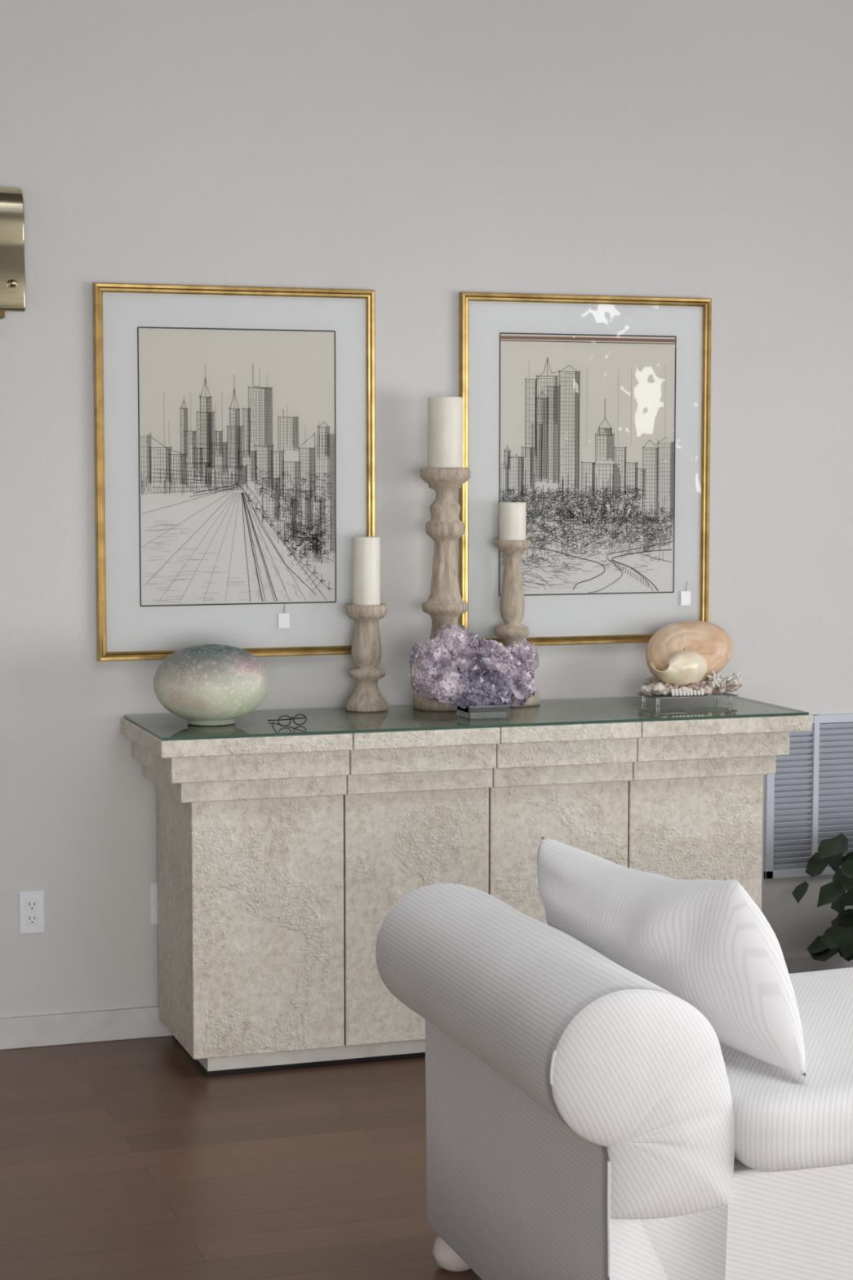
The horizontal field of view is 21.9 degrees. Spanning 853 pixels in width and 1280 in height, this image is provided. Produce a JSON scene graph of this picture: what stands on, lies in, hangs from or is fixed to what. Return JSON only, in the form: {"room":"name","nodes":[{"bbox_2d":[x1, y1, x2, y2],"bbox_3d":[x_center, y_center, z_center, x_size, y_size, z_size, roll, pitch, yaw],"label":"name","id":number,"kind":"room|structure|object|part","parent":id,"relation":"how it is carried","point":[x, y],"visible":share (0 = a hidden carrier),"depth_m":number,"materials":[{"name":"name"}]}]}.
{"room":"living room","nodes":[
{"label":"living room","id":0,"kind":"room"},
{"bbox_2d":[0,1035,481,1279],"bbox_3d":[1.484,1.447,2.630,10.000,0.100,8.622,-2,5,-18],"label":"floor","id":1,"kind":"structure","parent":0,"point":[120,1159],"depth_m":5.04,"materials":[{"name":"brown wood"}]},
{"bbox_2d":[120,696,813,1076],"bbox_3d":[0.117,0.660,6.146,1.842,0.914,0.545,-2,5,-18],"label":"sideboard","id":2,"kind":"object","parent":1,"relation":"on","point":[284,853],"visible":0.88,"depth_m":5.87,"materials":[{"name":"stone"}]},
{"bbox_2d":[153,644,268,725],"bbox_3d":[-0.574,0.118,5.870,0.306,0.209,0.306,-2,5,-18],"label":"vase","id":3,"kind":"object","parent":2,"relation":"on","point":[210,684],"visible":1,"depth_m":5.76,"materials":[{"name":"ceramic"}]},
{"bbox_2d":[267,713,306,726],"bbox_3d":[-0.372,0.208,5.869,0.088,0.030,0.145,-2,5,-18],"label":"eyeglasses","id":4,"kind":"object","parent":2,"relation":"on","point":[304,716],"visible":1,"depth_m":5.82,"materials":[{"name":"black paint"}]},
{"bbox_2d":[345,536,388,711],"bbox_3d":[-0.168,-0.047,6.193,0.121,0.488,0.123,-2,5,-18],"label":"candlestick","id":5,"kind":"object","parent":2,"relation":"on","point":[366,609],"visible":1,"depth_m":6.16,"materials":[{"name":"brown wood"}]},
{"bbox_2d":[352,536,380,605],"bbox_3d":[-0.169,-0.191,6.182,0.078,0.198,0.078,-2,5,-18],"label":"candle","id":6,"kind":"object","parent":5,"relation":"on","point":[366,549],"depth_m":6.15,"materials":[{"name":"wax"}]},
{"bbox_2d":[413,396,470,711],"bbox_3d":[0.054,-0.247,6.241,0.187,0.879,0.187,-2,5,-18],"label":"candlestick","id":7,"kind":"object","parent":2,"relation":"on","point":[445,473],"visible":0.82,"depth_m":6.19,"materials":[{"name":"brown wood"}]},
{"bbox_2d":[427,396,462,467],"bbox_3d":[0.053,-0.581,6.214,0.099,0.207,0.099,-2,5,-18],"label":"candle","id":8,"kind":"object","parent":7,"relation":"on","point":[445,414],"depth_m":6.17,"materials":[{"name":"wax"}]},
{"bbox_3d":[0.099,0.351,6.146,1.698,0.054,0.488,-2,5,-18],"label":"cornice","id":9,"kind":"part","parent":2,"relation":"part of","materials":[{"name":"stone"}]},
{"bbox_3d":[0.102,0.290,6.127,1.755,0.070,0.516,-2,5,-18],"label":"cornice","id":10,"kind":"part","parent":2,"relation":"part of","materials":[{"name":"stone"}]},
{"bbox_3d":[0.116,0.204,6.113,1.822,0.001,0.529,-2,5,-18],"label":"glass","id":11,"kind":"part","parent":2,"relation":"part of","materials":[{"name":"clear glass"}]},
{"bbox_2d":[408,623,538,719],"bbox_3d":[0.133,0.082,6.054,0.387,0.253,0.163,-2,5,-21],"label":"amethyst geode","id":12,"kind":"object","parent":2,"relation":"on","point":[482,677],"visible":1,"depth_m":6.01,"materials":[{"name":"purple stone"}]},
{"bbox_2d":[493,502,540,706],"bbox_3d":[0.248,-0.106,6.343,0.164,0.582,0.166,-2,5,-18],"label":"candlestick","id":13,"kind":"object","parent":2,"relation":"on","point":[512,541],"visible":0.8,"depth_m":6.31,"materials":[{"name":"brown wood"}]},
{"bbox_2d":[498,502,526,540],"bbox_3d":[0.247,-0.337,6.325,0.077,0.116,0.077,-2,5,-18],"label":"candle","id":14,"kind":"object","parent":13,"relation":"on","point":[512,515],"depth_m":6.29,"materials":[{"name":"wax"}]},
{"bbox_2d":[635,620,742,705],"bbox_3d":[0.754,0.063,6.417,0.322,0.231,0.199,-2,5,-18],"label":"conch shell","id":15,"kind":"object","parent":2,"relation":"on","point":[685,658],"visible":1,"depth_m":6.40,"materials":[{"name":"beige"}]},
{"bbox_2d":[375,883,852,1279],"bbox_3d":[0.902,0.884,4.219,1.796,0.770,1.030,-2,5,-18],"label":"sofa","id":16,"kind":"object","parent":1,"relation":"on","point":[585,1120],"visible":1,"depth_m":3.65,"materials":[{"name":"white fabric"}]},
{"bbox_2d":[537,836,806,1076],"bbox_3d":[0.456,0.549,4.019,0.221,0.282,0.851,-3,5,-30],"label":"throw pillow","id":17,"kind":"object","parent":16,"relation":"on","point":[707,943],"visible":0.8,"depth_m":3.87,"materials":[{"name":"white fabric"}]},
{"bbox_2d":[719,967,852,1172],"bbox_3d":[1.086,0.754,4.170,1.472,0.150,0.840,-2,5,-18],"label":"seat cushion","id":18,"kind":"object","parent":16,"relation":"on","point":[781,1120],"depth_m":3.62,"materials":[{"name":"white fabric"}]},
{"bbox_3d":[0.982,1.006,4.268,1.600,0.370,0.927,-2,5,-18],"label":"seat","id":19,"kind":"part","parent":16,"relation":"part of","materials":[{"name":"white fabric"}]},
{"bbox_2d":[791,833,852,961],"bbox_3d":[1.526,0.808,6.517,0.743,0.560,0.651,-2,5,-18],"label":"potted plant","id":20,"kind":"object","parent":1,"relation":"on","point":[837,938],"visible":1,"depth_m":6.50,"materials":[{"name":"green plant"}]},
{"bbox_2d":[0,0,852,1017],"bbox_3d":[0.163,-0.661,6.448,10.000,3.500,0.150,-2,5,-18],"label":"wall","id":21,"kind":"structure","parent":0,"point":[419,154],"depth_m":6.27,"materials":[{"name":"paint"}]},
{"bbox_2d":[0,186,25,319],"bbox_3d":[-1.279,-1.025,5.797,0.432,0.348,0.116,-2,5,-18],"label":"brass wall sconce","id":22,"kind":"object","parent":21,"relation":"attached to","point":[12,269],"visible":1,"depth_m":5.82,"materials":[{"name":"brown metal"}]},
{"bbox_3d":[-1.092,-0.941,5.817,0.024,0.022,0.024,-2,5,-18],"label":"finial knob","id":23,"kind":"part","parent":22,"relation":"part of","materials":[{"name":"gold metal"}]},
{"bbox_2d":[18,889,44,933],"bbox_3d":[-1.085,0.748,6.059,0.069,0.118,0.008,-2,5,-18],"label":"wall outlet","id":24,"kind":"object","parent":21,"relation":"attached to","point":[31,903],"visible":1,"depth_m":6.06,"materials":[{"name":"plastic"}]},
{"bbox_2d":[25,899,38,910],"bbox_3d":[-1.084,0.729,6.056,0.034,0.028,0.004,-2,5,-18],"label":"receptacle","id":25,"kind":"object","parent":24,"relation":"attached to","point":[30,904],"depth_m":6.05,"materials":[{"name":"plastic"}]},
{"bbox_2d":[26,913,38,924],"bbox_3d":[-1.084,0.767,6.059,0.034,0.028,0.004,-2,5,-18],"label":"receptacle","id":26,"kind":"object","parent":24,"relation":"attached to","point":[31,918],"depth_m":6.06,"materials":[{"name":"plastic"}]},
{"bbox_2d":[149,882,158,924],"bbox_3d":[-0.740,0.737,6.174,0.069,0.118,0.008,-2,5,-18],"label":"wall outlet","id":27,"kind":"object","parent":21,"relation":"attached to","point":[153,886],"visible":0.35,"depth_m":6.17,"materials":[{"name":"plastic"}]},
{"bbox_2d":[92,282,375,661],"bbox_3d":[-0.525,-0.465,6.139,0.796,1.029,0.024,-2,5,-18],"label":"drawing","id":28,"kind":"object","parent":21,"relation":"attached to","point":[234,427],"visible":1,"depth_m":6.14,"materials":[{"name":"white paper"}]},
{"bbox_2d":[0,952,852,1049],"bbox_3d":[0.189,1.046,6.505,9.600,0.086,0.014,-2,5,-18],"label":"baseboard","id":29,"kind":"structure","parent":21,"relation":"attached to","point":[53,1029],"depth_m":6.13,"materials":[{"name":"white paint"}]},
{"bbox_2d":[458,292,711,645],"bbox_3d":[0.471,-0.496,6.469,0.788,1.020,0.024,-2,5,-18],"label":"drawing","id":30,"kind":"object","parent":21,"relation":"attached to","point":[593,413],"visible":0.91,"depth_m":6.47,"materials":[{"name":"white paper"}]},
{"bbox_2d":[764,713,852,879],"bbox_3d":[1.306,0.477,6.832,0.565,0.500,0.016,-2,5,-18],"label":"air vent","id":31,"kind":"object","parent":21,"relation":"in","point":[809,797],"visible":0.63,"depth_m":6.79,"materials":[{"name":"metal"}]}
]}

